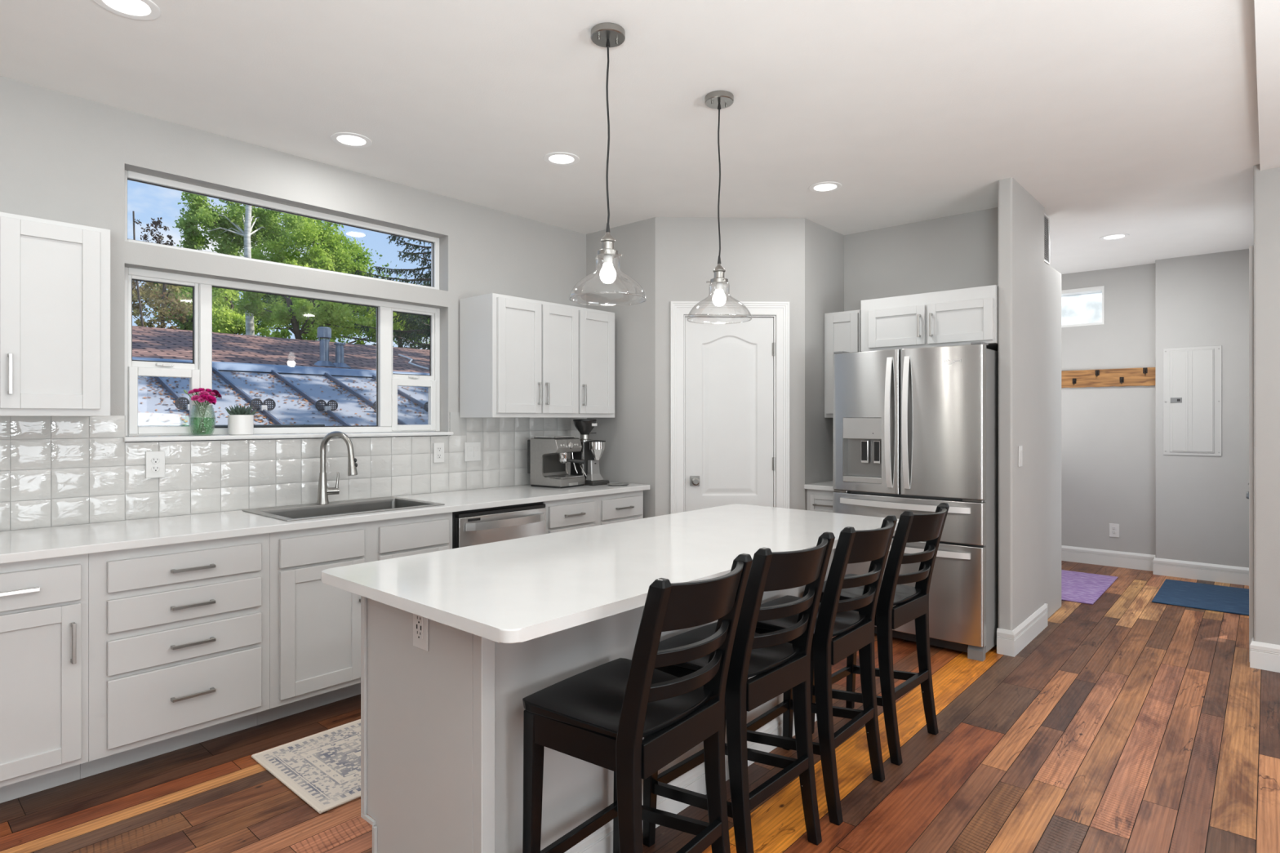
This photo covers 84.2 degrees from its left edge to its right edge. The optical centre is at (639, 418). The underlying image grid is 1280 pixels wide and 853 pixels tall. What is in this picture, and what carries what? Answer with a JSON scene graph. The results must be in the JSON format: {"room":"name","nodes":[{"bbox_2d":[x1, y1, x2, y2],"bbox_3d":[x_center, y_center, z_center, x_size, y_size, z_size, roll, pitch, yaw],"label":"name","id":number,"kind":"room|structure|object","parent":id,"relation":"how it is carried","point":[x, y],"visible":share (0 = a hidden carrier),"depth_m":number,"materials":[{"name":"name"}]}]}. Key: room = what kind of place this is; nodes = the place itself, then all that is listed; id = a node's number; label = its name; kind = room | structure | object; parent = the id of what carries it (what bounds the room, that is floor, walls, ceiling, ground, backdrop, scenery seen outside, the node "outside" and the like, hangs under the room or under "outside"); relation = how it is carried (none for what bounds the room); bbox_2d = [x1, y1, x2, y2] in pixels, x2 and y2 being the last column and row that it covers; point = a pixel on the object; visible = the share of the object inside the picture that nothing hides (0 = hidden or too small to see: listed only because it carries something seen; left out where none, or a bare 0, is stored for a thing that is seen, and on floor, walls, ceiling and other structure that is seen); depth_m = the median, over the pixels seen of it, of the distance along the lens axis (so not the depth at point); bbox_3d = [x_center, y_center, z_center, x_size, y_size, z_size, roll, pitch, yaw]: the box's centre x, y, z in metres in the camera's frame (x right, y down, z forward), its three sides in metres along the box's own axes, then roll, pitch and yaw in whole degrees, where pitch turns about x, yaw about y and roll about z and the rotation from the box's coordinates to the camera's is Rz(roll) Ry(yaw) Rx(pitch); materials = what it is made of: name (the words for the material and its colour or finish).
{"room":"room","nodes":[
{"label":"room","id":0,"kind":"room"},
{"bbox_2d":[0,75,586,531],"bbox_3d":[-2.758,-0.130,2.816,0.176,3.000,7.350,0,0,42],"label":"wall","id":1,"kind":"structure","parent":0,"point":[64,157],"depth_m":3.52,"materials":[{"name":"paint"}]},
{"bbox_2d":[0,211,110,416],"bbox_3d":[-2.490,-0.389,2.708,0.380,0.758,0.703,0,0,42],"label":"upper cabinet","id":2,"kind":"object","parent":1,"relation":"attached to","point":[55,276],"visible":1,"depth_m":2.73,"materials":[{"name":"white paint"}]},
{"bbox_2d":[145,451,164,478],"bbox_3d":[-2.232,0.212,3.262,0.009,0.122,0.075,0,0,42],"label":"outlet","id":3,"kind":"object","parent":1,"relation":"attached to","point":[154,460],"visible":1,"depth_m":3.26,"materials":[{"name":"white plastic"}]},
{"bbox_2d":[151,457,159,463],"bbox_3d":[-2.231,0.193,3.261,0.003,0.030,0.034,0,0,42],"label":"socket","id":4,"kind":"object","parent":3,"relation":"attached to","point":[153,460],"depth_m":3.26,"materials":[{"name":"white plastic"}]},
{"bbox_2d":[151,465,159,471],"bbox_3d":[-2.231,0.232,3.261,0.003,0.030,0.034,0,0,42],"label":"socket","id":5,"kind":"object","parent":3,"relation":"attached to","point":[153,468],"depth_m":3.26,"materials":[{"name":"white plastic"}]},
{"bbox_2d":[124,169,439,289],"bbox_3d":[-1.856,-0.977,3.904,0.050,0.350,1.685,0,0,42],"label":"window","id":6,"kind":"structure","parent":1,"relation":"in","point":[130,175],"depth_m":3.78,"materials":[{"name":"white plastic"}]},
{"bbox_2d":[123,266,453,441],"bbox_3d":[-1.804,-0.299,3.865,0.180,0.806,1.711,0,0,42],"label":"window","id":7,"kind":"structure","parent":1,"relation":"in","point":[199,372],"depth_m":3.60,"materials":[{"name":"white plastic"}]},
{"bbox_2d":[225,404,257,435],"bbox_3d":[-2.024,0.006,3.586,0.140,0.154,0.138,0,0,6],"label":"potted succulent","id":8,"kind":"object","parent":7,"relation":"on","point":[240,420],"visible":1,"depth_m":3.54,"materials":[{"name":"white ceramic"}]},
{"bbox_2d":[227,414,253,435],"bbox_3d":[-2.021,0.032,3.585,0.115,0.101,0.115,0,0,42],"label":"pot","id":9,"kind":"object","parent":8,"relation":"on","point":[237,424],"depth_m":3.54,"materials":[{"name":"white ceramic"}]},
{"bbox_3d":[-2.136,0.008,3.459,0.109,0.149,0.109,0,0,42],"label":"flower vase","id":10,"kind":"object","parent":7,"relation":"on","visible":0},
{"bbox_2d":[183,389,204,432],"bbox_3d":[-2.159,-0.035,3.430,0.011,0.211,0.096,0,0,36],"label":"bud","id":11,"kind":"object","parent":10,"relation":"in","point":[184,391],"visible":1,"depth_m":3.43,"materials":[{"name":"green plant"}]},
{"bbox_2d":[191,395,202,416],"bbox_3d":[-2.141,-0.022,3.435,0.041,0.185,0.077,0,0,9],"label":"carnation","id":12,"kind":"object","parent":10,"relation":"in","point":[195,397],"visible":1,"depth_m":3.41,"materials":[{"name":"pink plant"}]},
{"bbox_2d":[187,390,205,433],"bbox_3d":[-2.149,-0.034,3.436,0.032,0.209,0.083,0,0,34],"label":"carnation","id":13,"kind":"object","parent":10,"relation":"in","point":[190,392],"visible":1,"depth_m":3.42,"materials":[{"name":"pink plant"}]},
{"bbox_2d":[191,388,204,433],"bbox_3d":[-2.152,-0.038,3.442,0.054,0.217,0.039,0,0,-24],"label":"carnation","id":14,"kind":"object","parent":10,"relation":"in","point":[196,390],"visible":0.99,"depth_m":3.44,"materials":[{"name":"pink plant"}]},
{"bbox_2d":[197,397,204,426],"bbox_3d":[-2.120,-0.017,3.436,0.042,0.176,0.064,0,0,10],"label":"carnation","id":15,"kind":"object","parent":10,"relation":"in","point":[200,399],"visible":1,"depth_m":3.42,"materials":[{"name":"pink plant"}]},
{"bbox_2d":[197,387,204,433],"bbox_3d":[-2.151,-0.041,3.473,0.045,0.222,0.048,0,0,-29],"label":"carnation","id":16,"kind":"object","parent":10,"relation":"in","point":[199,388],"visible":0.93,"depth_m":3.46,"materials":[{"name":"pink plant"}]},
{"bbox_2d":[199,394,208,408],"bbox_3d":[-2.118,-0.025,3.445,0.042,0.192,0.069,0,0,-21],"label":"carnation","id":17,"kind":"object","parent":10,"relation":"in","point":[203,396],"visible":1,"depth_m":3.43,"materials":[{"name":"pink plant"}]},
{"bbox_2d":[199,391,210,433],"bbox_3d":[-2.125,-0.033,3.449,0.060,0.208,0.053,0,0,42],"label":"carnation","id":18,"kind":"object","parent":10,"relation":"in","point":[204,393],"visible":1,"depth_m":3.44,"materials":[{"name":"pink plant"}]},
{"bbox_2d":[200,388,212,433],"bbox_3d":[-2.128,-0.039,3.478,0.043,0.219,0.064,0,0,10],"label":"carnation","id":19,"kind":"object","parent":10,"relation":"in","point":[208,390],"visible":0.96,"depth_m":3.47,"materials":[{"name":"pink plant"}]},
{"bbox_2d":[197,391,216,431],"bbox_3d":[-2.124,-0.032,3.477,0.081,0.205,0.041,0,0,-12],"label":"carnation","id":20,"kind":"object","parent":10,"relation":"in","point":[213,393],"visible":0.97,"depth_m":3.47,"materials":[{"name":"pink plant"}]},
{"bbox_2d":[196,393,222,433],"bbox_3d":[-2.111,-0.029,3.476,0.046,0.201,0.108,0,0,42],"label":"carnation","id":21,"kind":"object","parent":10,"relation":"in","point":[218,395],"visible":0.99,"depth_m":3.49,"materials":[{"name":"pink plant"}]},
{"bbox_2d":[203,395,216,417],"bbox_3d":[-2.102,-0.023,3.458,0.075,0.187,0.056,0,0,42],"label":"carnation","id":22,"kind":"object","parent":10,"relation":"in","point":[211,398],"visible":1,"depth_m":3.45,"materials":[{"name":"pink plant"}]},
{"bbox_2d":[200,389,219,433],"bbox_3d":[-2.117,-0.037,3.485,0.048,0.216,0.089,0,0,42],"label":"carnation","id":23,"kind":"object","parent":10,"relation":"in","point":[213,390],"visible":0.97,"depth_m":3.49,"materials":[{"name":"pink plant"}]},
{"bbox_2d":[433,442,444,462],"bbox_3d":[-1.242,0.211,4.378,0.009,0.122,0.074,0,0,42],"label":"outlet","id":24,"kind":"object","parent":1,"relation":"attached to","point":[438,448],"visible":1,"depth_m":4.37,"materials":[{"name":"white plastic"}]},
{"bbox_2d":[436,447,441,457],"bbox_3d":[-1.241,0.211,4.377,0.003,0.066,0.033,0,0,42],"label":"socket","id":25,"kind":"object","parent":24,"relation":"attached to","point":[438,449],"depth_m":4.37,"materials":[{"name":"white plastic"}]},
{"bbox_2d":[464,441,480,461],"bbox_3d":[-1.077,0.213,4.563,0.010,0.122,0.122,0,0,42],"label":"light switch","id":26,"kind":"object","parent":1,"relation":"attached to","point":[472,450],"visible":1,"depth_m":4.56,"materials":[{"name":"white plastic"}]},
{"bbox_2d":[459,293,614,417],"bbox_3d":[-0.643,-0.383,4.766,0.390,0.751,1.069,0,0,42],"label":"upper cabinet","id":27,"kind":"object","parent":1,"relation":"attached to","point":[519,357],"visible":1,"depth_m":4.50,"materials":[{"name":"white paint"}]},
{"bbox_2d":[0,0,1279,274],"bbox_3d":[1.781,-1.438,1.494,8.720,0.155,11.400,0,0,42],"label":"ceiling","id":28,"kind":"structure","parent":0,"point":[1137,118],"depth_m":3.08,"materials":[{"name":"paint"}]},
{"bbox_2d":[93,0,160,20],"bbox_3d":[-1.724,-1.392,2.377,0.192,0.005,0.192,0,0,42],"label":"recessed light","id":29,"kind":"object","parent":28,"relation":"in","point":[132,9],"visible":1,"depth_m":2.40,"materials":[{"name":"white plastic"}]},
{"bbox_2d":[102,0,150,15],"bbox_3d":[-1.724,-1.392,2.377,0.133,0.001,0.133,0,0,42],"label":"diffuser","id":30,"kind":"object","parent":29,"relation":"attached to","point":[137,7],"depth_m":2.39,"materials":[{"name":"white plastic"}]},
{"bbox_2d":[330,132,372,147],"bbox_3d":[-1.443,-1.392,3.541,0.192,0.005,0.192,0,0,42],"label":"recessed light","id":31,"kind":"object","parent":28,"relation":"in","point":[345,139],"visible":1,"depth_m":3.54,"materials":[{"name":"white plastic"}]},
{"bbox_2d":[337,134,365,145],"bbox_3d":[-1.443,-1.392,3.541,0.133,0.001,0.133,0,0,42],"label":"diffuser","id":32,"kind":"object","parent":31,"relation":"attached to","point":[348,140],"depth_m":3.54,"materials":[{"name":"white plastic"}]},
{"bbox_2d":[543,151,579,165],"bbox_3d":[-0.421,-1.392,3.797,0.192,0.005,0.192,0,0,42],"label":"recessed light","id":33,"kind":"object","parent":28,"relation":"in","point":[559,158],"visible":1,"depth_m":3.79,"materials":[{"name":"white plastic"}]},
{"bbox_2d":[549,154,573,163],"bbox_3d":[-0.421,-1.392,3.797,0.133,0.001,0.133,0,0,42],"label":"diffuser","id":34,"kind":"object","parent":33,"relation":"attached to","point":[558,158],"depth_m":3.79,"materials":[{"name":"white plastic"}]},
{"bbox_2d":[568,22,646,306],"bbox_3d":[-0.115,-0.911,2.551,0.280,0.968,0.280,0,0,42],"label":"pendant lamp","id":35,"kind":"object","parent":28,"relation":"hanging from","point":[606,34],"visible":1,"depth_m":2.54,"materials":[{"name":"clear glass"}]},
{"bbox_2d":[595,231,622,257],"bbox_3d":[-0.121,-0.628,2.558,0.094,0.084,0.099,0,0,42],"label":"socket","id":36,"kind":"object","parent":35,"relation":"attached to","point":[607,251],"depth_m":2.53,"materials":[{"name":"silver metal"}]},
{"bbox_2d":[686,90,751,324],"bbox_3d":[0.343,-0.911,3.068,0.280,0.968,0.280,0,0,42],"label":"pendant lamp","id":37,"kind":"object","parent":28,"relation":"hanging from","point":[718,100],"visible":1,"depth_m":3.05,"materials":[{"name":"clear glass"}]},
{"bbox_2d":[706,263,728,284],"bbox_3d":[0.350,-0.628,3.074,0.099,0.084,0.094,0,0,42],"label":"socket","id":38,"kind":"object","parent":37,"relation":"attached to","point":[719,279],"depth_m":3.05,"materials":[{"name":"silver metal"}]},
{"bbox_2d":[808,181,841,192],"bbox_3d":[1.115,-1.392,4.260,0.192,0.005,0.192,0,0,42],"label":"recessed light","id":39,"kind":"object","parent":28,"relation":"in","point":[828,186],"visible":1,"depth_m":4.26,"materials":[{"name":"white plastic"}]},
{"bbox_2d":[813,183,836,191],"bbox_3d":[1.115,-1.392,4.260,0.133,0.001,0.133,0,0,42],"label":"diffuser","id":40,"kind":"object","parent":39,"relation":"attached to","point":[824,187],"depth_m":4.26,"materials":[{"name":"white plastic"}]},
{"bbox_2d":[1099,233,1128,239],"bbox_3d":[3.634,-1.392,5.426,0.192,0.005,0.192,0,0,42],"label":"recessed light","id":41,"kind":"object","parent":28,"relation":"in","point":[1117,236],"visible":1,"depth_m":5.42,"materials":[{"name":"white plastic"}]},
{"bbox_2d":[1103,235,1124,239],"bbox_3d":[3.634,-1.392,5.426,0.133,0.001,0.133,0,0,42],"label":"diffuser","id":42,"kind":"object","parent":41,"relation":"attached to","point":[1113,237],"depth_m":5.43,"materials":[{"name":"white plastic"}]},
{"bbox_2d":[0,560,1279,852],"bbox_3d":[1.829,1.430,1.518,8.520,0.120,11.300,0,0,42],"label":"floor","id":43,"kind":"structure","parent":0,"point":[1131,722],"depth_m":2.76,"materials":[{"name":"brown wood"}]},
{"bbox_2d":[0,554,88,803],"bbox_3d":[-2.433,0.930,2.547,0.650,0.879,0.618,0,0,42],"label":"base cabinet","id":44,"kind":"object","parent":43,"relation":"on","point":[44,602],"visible":0.99,"depth_m":2.49,"materials":[{"name":"white paint"}]},
{"bbox_2d":[0,481,649,564],"bbox_3d":[-1.415,0.473,3.703,0.654,0.032,3.740,0,0,42],"label":"countertop","id":45,"kind":"structure","parent":44,"relation":"on","point":[36,544],"depth_m":3.08,"materials":[{"name":"white stone"}]},
{"bbox_2d":[316,431,357,504],"bbox_3d":[-1.593,0.259,3.756,0.237,0.384,0.100,0,0,12],"label":"faucet","id":46,"kind":"object","parent":45,"relation":"on","point":[323,491],"visible":1,"depth_m":3.74,"materials":[{"name":"silver metal"}]},
{"bbox_2d":[241,496,444,521],"bbox_3d":[-1.502,0.553,3.627,0.538,0.204,0.806,0,0,42],"label":"sink","id":47,"kind":"object","parent":45,"relation":"in","point":[309,511],"visible":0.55,"depth_m":3.71,"materials":[{"name":"metal"}]},
{"bbox_2d":[527,435,585,488],"bbox_3d":[-0.555,0.288,4.797,0.347,0.338,0.257,0,0,35],"label":"espresso machine","id":48,"kind":"object","parent":45,"relation":"on","point":[547,456],"visible":1,"depth_m":4.74,"materials":[{"name":"metal"}]},
{"bbox_2d":[533,435,574,438],"bbox_3d":[-0.581,0.126,4.815,0.205,0.012,0.240,0,0,42],"label":"tray","id":49,"kind":"object","parent":48,"relation":"on","point":[535,437],"depth_m":4.76,"materials":[{"name":"silver plastic"}]},
{"bbox_2d":[546,475,582,485],"bbox_3d":[-0.501,0.416,4.760,0.143,0.058,0.225,0,0,35],"label":"drip tray","id":50,"kind":"object","parent":48,"relation":"on","point":[551,480],"depth_m":4.69,"materials":[{"name":"metal"}]},
{"bbox_2d":[570,418,609,485],"bbox_3d":[-0.351,0.230,4.966,0.188,0.454,0.276,0,0,-44],"label":"coffee grinder","id":51,"kind":"object","parent":45,"relation":"on","point":[592,451],"visible":0.87,"depth_m":4.91,"materials":[{"name":"silver metal"}]},
{"bbox_2d":[607,482,629,485],"bbox_3d":[-0.148,0.452,4.872,0.135,0.010,0.180,0,0,42],"label":"metal tray","id":52,"kind":"object","parent":45,"relation":"on","point":[614,483],"visible":1,"depth_m":4.87,"materials":[{"name":"metal"}]},
{"bbox_2d":[80,533,269,779],"bbox_3d":[-2.018,0.930,3.014,0.650,0.879,0.628,0,0,42],"label":"base cabinet","id":53,"kind":"object","parent":43,"relation":"on","point":[179,633],"visible":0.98,"depth_m":2.79,"materials":[{"name":"white paint"}]},
{"bbox_2d":[251,719,360,813],"bbox_3d":[-0.938,1.364,3.106,0.623,0.011,1.211,0,0,42],"label":"rug","id":54,"kind":"object","parent":43,"relation":"on","point":[322,769],"visible":0.21,"depth_m":2.78,"materials":[{"name":"beige fabric"}]},
{"bbox_2d":[257,512,452,725],"bbox_3d":[-1.504,0.930,3.592,0.650,0.879,0.917,0,0,42],"label":"base cabinet","id":55,"kind":"object","parent":43,"relation":"on","point":[315,625],"visible":0.5,"depth_m":3.23,"materials":[{"name":"white paint"}]},
{"bbox_2d":[452,502,546,548],"bbox_3d":[-0.971,0.930,4.158,0.666,0.877,0.630,0,0,42],"label":"dishwasher","id":56,"kind":"object","parent":43,"relation":"on","point":[489,525],"visible":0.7,"depth_m":3.92,"materials":[{"name":"silver metal"}]},
{"bbox_2d":[542,490,643,533],"bbox_3d":[-0.481,0.930,4.745,0.650,0.879,0.892,0,0,42],"label":"base cabinet","id":57,"kind":"object","parent":43,"relation":"on","point":[567,514],"visible":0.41,"depth_m":4.51,"materials":[{"name":"white paint"}]},
{"bbox_2d":[360,568,827,852],"bbox_3d":[0.017,0.930,2.750,0.617,0.880,1.984,0,0,42],"label":"kitchen island","id":58,"kind":"object","parent":43,"relation":"on","point":[442,726],"visible":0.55,"depth_m":2.02,"materials":[{"name":"paint"}]},
{"bbox_2d":[413,613,428,651],"bbox_3d":[-0.619,0.587,1.994,0.074,0.122,0.009,0,0,42],"label":"outlet","id":59,"kind":"object","parent":58,"relation":"attached to","point":[420,624],"visible":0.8,"depth_m":1.99,"materials":[{"name":"white plastic"}]},
{"bbox_2d":[416,614,422,639],"bbox_3d":[-0.621,0.587,1.993,0.033,0.066,0.003,0,0,42],"label":"socket","id":60,"kind":"object","parent":59,"relation":"attached to","point":[419,619],"depth_m":1.99,"materials":[{"name":"white plastic"}]},
{"bbox_2d":[320,503,898,644],"bbox_3d":[0.118,0.473,2.666,0.925,0.031,2.246,0,0,42],"label":"island countertop","id":61,"kind":"structure","parent":58,"relation":"on","point":[525,588],"depth_m":2.15,"materials":[{"name":"white stone"}]},
{"bbox_2d":[522,553,752,852],"bbox_3d":[0.011,0.867,1.872,0.518,1.007,0.425,0,0,38],"label":"counter stool","id":62,"kind":"object","parent":43,"relation":"on","point":[601,716],"visible":1,"depth_m":1.79,"materials":[{"name":"black paint"}]},
{"bbox_2d":[642,532,835,852],"bbox_3d":[0.331,0.867,2.256,0.518,1.007,0.425,0,0,42],"label":"counter stool","id":63,"kind":"object","parent":43,"relation":"on","point":[778,666],"visible":0.81,"depth_m":2.14,"materials":[{"name":"black paint"}]},
{"bbox_2d":[807,488,833,575],"bbox_3d":[1.448,0.930,5.050,0.280,0.879,0.635,0,0,42],"label":"base cabinet","id":64,"kind":"object","parent":43,"relation":"on","point":[819,500],"visible":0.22,"depth_m":4.85,"materials":[{"name":"white paint"}]},
{"bbox_2d":[804,480,833,491],"bbox_3d":[1.456,0.474,5.054,0.293,0.032,0.623,0,0,42],"label":"countertop","id":65,"kind":"structure","parent":64,"relation":"on","point":[824,486],"depth_m":4.87,"materials":[{"name":"white stone"}]},
{"bbox_2d":[746,515,897,826],"bbox_3d":[0.673,0.867,2.642,0.518,1.007,0.425,0,0,40],"label":"counter stool","id":66,"kind":"object","parent":43,"relation":"on","point":[853,630],"visible":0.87,"depth_m":2.49,"materials":[{"name":"black paint"}]},
{"bbox_2d":[810,502,949,765],"bbox_3d":[1.039,0.867,3.051,0.518,1.007,0.425,0,0,44],"label":"counter stool","id":67,"kind":"object","parent":43,"relation":"on","point":[912,603],"visible":0.82,"depth_m":2.89,"materials":[{"name":"black paint"}]},
{"bbox_2d":[832,342,998,661],"bbox_3d":[1.819,0.469,4.537,0.910,1.803,0.850,0,0,42],"label":"refrigerator","id":68,"kind":"object","parent":43,"relation":"on","point":[915,430],"visible":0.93,"depth_m":4.14,"materials":[{"name":"silver metal"}]},
{"bbox_2d":[1061,569,1118,604],"bbox_3d":[3.314,1.365,6.004,1.084,0.010,1.180,0,0,42],"label":"rug","id":69,"kind":"object","parent":43,"relation":"on","point":[1076,587],"visible":0.42,"depth_m":5.76,"materials":[{"name":"purple fabric"}]},
{"bbox_2d":[1151,578,1248,616],"bbox_3d":[4.345,1.364,5.449,0.567,0.010,0.970,0,0,42],"label":"door mat","id":70,"kind":"object","parent":43,"relation":"on","point":[1232,600],"visible":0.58,"depth_m":5.39,"materials":[{"name":"blue fabric"}]},
{"bbox_2d":[586,217,804,518],"bbox_3d":[0.348,-0.062,5.060,1.612,2.865,0.434,0,0,15],"label":"wall","id":71,"kind":"structure","parent":0,"point":[672,259],"depth_m":4.93,"materials":[{"name":"paint"}]},
{"bbox_2d":[670,301,789,514],"bbox_3d":[0.623,0.280,4.942,0.825,2.180,0.167,0,0,-2],"label":"door","id":72,"kind":"structure","parent":71,"relation":"in","point":[722,372],"depth_m":4.93,"materials":[{"name":"white paint"}]},
{"bbox_2d":[804,207,998,510],"bbox_3d":[1.814,-0.062,4.842,1.344,2.865,0.750,0,0,42],"label":"wall","id":73,"kind":"structure","parent":0,"point":[961,251],"depth_m":5.04,"materials":[{"name":"paint"}]},
{"bbox_2d":[824,309,861,417],"bbox_3d":[1.531,-0.385,5.154,0.270,0.758,0.370,0,0,42],"label":"upper cabinet","id":74,"kind":"object","parent":73,"relation":"attached to","point":[842,330],"visible":0.42,"depth_m":5.07,"materials":[{"name":"white paint"}]},
{"bbox_2d":[861,284,998,351],"bbox_3d":[1.945,-0.611,4.599,0.821,0.337,0.645,0,0,42],"label":"upper cabinet","id":75,"kind":"object","parent":73,"relation":"attached to","point":[965,316],"visible":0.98,"depth_m":4.35,"materials":[{"name":"white paint"}]},
{"bbox_2d":[996,177,1061,657],"bbox_3d":[2.562,-0.062,4.650,0.158,2.865,1.417,0,0,42],"label":"wall","id":76,"kind":"structure","parent":0,"point":[1020,215],"depth_m":4.33,"materials":[{"name":"paint"}]},
{"bbox_2d":[1017,445,1022,466],"bbox_3d":[2.263,0.224,4.207,0.010,0.122,0.074,0,0,42],"label":"light switch","id":77,"kind":"object","parent":76,"relation":"attached to","point":[1020,448],"visible":1,"depth_m":4.19,"materials":[{"name":"white plastic"}]},
{"bbox_2d":[1044,213,1049,265],"bbox_3d":[2.740,-1.222,4.793,0.011,0.325,0.240,0,0,42],"label":"air vent","id":78,"kind":"object","parent":76,"relation":"in","point":[1046,219],"visible":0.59,"depth_m":4.84,"materials":[{"name":"white metal"}]},
{"bbox_2d":[1061,248,1248,568],"bbox_3d":[3.467,-0.130,5.735,2.630,3.000,2.780,0,0,42],"label":"wall","id":79,"kind":"structure","parent":0,"point":[1115,469],"depth_m":6.37,"materials":[{"name":"paint"}]},
{"bbox_2d":[1061,285,1104,327],"bbox_3d":[4.207,-1.060,6.823,0.472,0.360,0.159,0,0,42],"label":"window","id":80,"kind":"structure","parent":79,"relation":"in","point":[1085,306],"depth_m":6.82,"materials":[{"name":"white glass"}]},
{"bbox_2d":[1061,367,1155,387],"bbox_3d":[4.215,-0.378,6.672,1.045,0.167,0.063,0,0,42],"label":"coat rack","id":81,"kind":"object","parent":79,"relation":"attached to","point":[1144,376],"visible":0.79,"depth_m":6.57,"materials":[{"name":"brown wood"}]},
{"bbox_2d":[1109,523,1119,537],"bbox_3d":[4.389,1.035,6.553,0.078,0.124,0.009,0,0,42],"label":"outlet","id":82,"kind":"object","parent":79,"relation":"attached to","point":[1113,528],"visible":1,"depth_m":6.55,"materials":[{"name":"white plastic"}]},
{"bbox_2d":[1163,345,1222,456],"bbox_3d":[4.714,-0.149,6.049,0.396,0.928,0.023,0,0,42],"label":"electrical panel","id":83,"kind":"object","parent":79,"relation":"attached to","point":[1192,375],"visible":1,"depth_m":6.04,"materials":[{"name":"paint"}]},
{"bbox_2d":[1246,245,1253,662],"bbox_3d":[3.824,0.200,4.388,0.108,2.340,1.150,0,0,42],"label":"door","id":84,"kind":"structure","parent":79,"relation":"in","point":[1250,495],"depth_m":3.97,"materials":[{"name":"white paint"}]},
{"bbox_2d":[1061,545,1248,586],"bbox_3d":[4.215,1.298,6.601,2.338,0.145,0.170,0,0,42],"label":"baseboard","id":85,"kind":"structure","parent":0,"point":[1160,566],"depth_m":6.20,"materials":[{"name":"white paint"}]},
{"bbox_2d":[1253,164,1279,644],"bbox_3d":[5.965,-0.062,3.301,4.662,2.865,2.542,0,0,42],"label":"wall","id":86,"kind":"structure","parent":0,"point":[1266,182],"depth_m":3.86,"materials":[{"name":"paint"}]},
{"bbox_2d":[1249,637,1279,672],"bbox_3d":[4.354,1.298,3.080,2.577,0.145,0.102,0,0,42],"label":"baseboard","id":87,"kind":"structure","parent":86,"relation":"attached to","point":[1264,656],"depth_m":3.86,"materials":[{"name":"white paint"}]},
{"label":"outside","id":88,"kind":"structure","parent":0,"visible":0},
{"bbox_3d":[-21.067,2.470,32.076,65.900,0.200,100.000,0,0,42],"label":"ground","id":89,"kind":"structure","parent":88,"visible":0},
{"bbox_2d":[132,210,175,326],"bbox_3d":[-6.691,-0.220,9.768,0.435,5.182,0.480,0,0,-14],"label":"tree","id":90,"kind":"object","parent":89,"relation":"on","point":[155,223],"visible":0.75,"depth_m":9.66,"materials":[{"name":"grey plant"}]},
{"bbox_2d":[132,280,192,329],"bbox_3d":[-7.214,-0.021,10.610,1.021,4.787,0.959,0,0,-18],"label":"tree","id":91,"kind":"object","parent":89,"relation":"on","point":[145,292],"visible":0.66,"depth_m":10.56,"materials":[{"name":"grey plant"}]},
{"bbox_2d":[146,282,217,332],"bbox_3d":[-9.553,-0.415,14.974,1.386,5.577,1.319,0,0,24],"label":"tree","id":92,"kind":"object","parent":89,"relation":"on","point":[188,325],"visible":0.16,"depth_m":14.71,"materials":[{"name":"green plant"}]},
{"bbox_2d":[172,191,307,335],"bbox_3d":[-7.489,-1.204,13.466,1.486,7.154,2.416,0,0,42],"label":"tree","id":93,"kind":"object","parent":89,"relation":"on","point":[239,228],"visible":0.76,"depth_m":12.97,"materials":[{"name":"green plant"}]},
{"bbox_2d":[191,287,288,336],"bbox_3d":[-8.069,-0.250,14.187,1.483,5.245,1.530,0,0,42],"label":"tree","id":94,"kind":"object","parent":89,"relation":"on","point":[226,320],"visible":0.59,"depth_m":13.88,"materials":[{"name":"green plant"}]},
{"bbox_2d":[127,325,429,436],"bbox_3d":[-5.024,0.662,6.534,5.610,3.415,11.100,0,0,42],"label":"house","id":95,"kind":"structure","parent":89,"relation":"on","point":[249,355],"depth_m":6.55,"materials":[{"name":"brown"}]},
{"bbox_2d":[133,371,427,436],"bbox_3d":[-2.759,-0.147,6.132,1.658,0.555,6.519,0,0,42],"label":"fallen leaves","id":96,"kind":"object","parent":95,"relation":"on","point":[270,376],"visible":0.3,"depth_m":5.87,"materials":[{"name":"brown plant"}]},
{"bbox_2d":[398,354,428,369],"bbox_3d":[-2.839,-0.710,8.764,0.144,0.270,1.175,0,0,-32],"label":"cable","id":97,"kind":"object","parent":95,"relation":"on","point":[411,359],"visible":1,"depth_m":8.54,"materials":[{"name":"grey"}]},
{"bbox_2d":[173,238,429,346],"bbox_3d":[-10.605,-2.063,24.051,5.137,8.877,9.209,0,0,42],"label":"tree","id":98,"kind":"object","parent":89,"relation":"on","point":[268,296],"visible":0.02,"depth_m":23.27,"materials":[{"name":"green plant"}]},
{"bbox_2d":[240,213,377,340],"bbox_3d":[-7.372,-1.343,15.865,2.622,7.435,2.496,0,0,17],"label":"tree","id":99,"kind":"object","parent":89,"relation":"on","point":[331,251],"visible":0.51,"depth_m":15.57,"materials":[{"name":"green plant"}]},
{"bbox_2d":[231,291,405,345],"bbox_3d":[-5.863,-0.058,13.160,1.812,4.859,2.819,0,0,28],"label":"tree","id":100,"kind":"object","parent":89,"relation":"on","point":[326,315],"visible":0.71,"depth_m":12.68,"materials":[{"name":"green plant"}]},
{"bbox_2d":[351,235,431,350],"bbox_3d":[-3.693,-2.380,13.325,4.093,9.500,4.240,0,0,35],"label":"spruce tree","id":101,"kind":"object","parent":89,"relation":"on","point":[426,277],"visible":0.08,"depth_m":12.96,"materials":[{"name":"green plant"}]},
{"bbox_2d":[363,284,429,346],"bbox_3d":[-5.041,-0.373,15.684,1.887,5.491,2.166,0,0,44],"label":"tree","id":102,"kind":"object","parent":89,"relation":"on","point":[408,328],"visible":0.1,"depth_m":15.36,"materials":[{"name":"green plant"}]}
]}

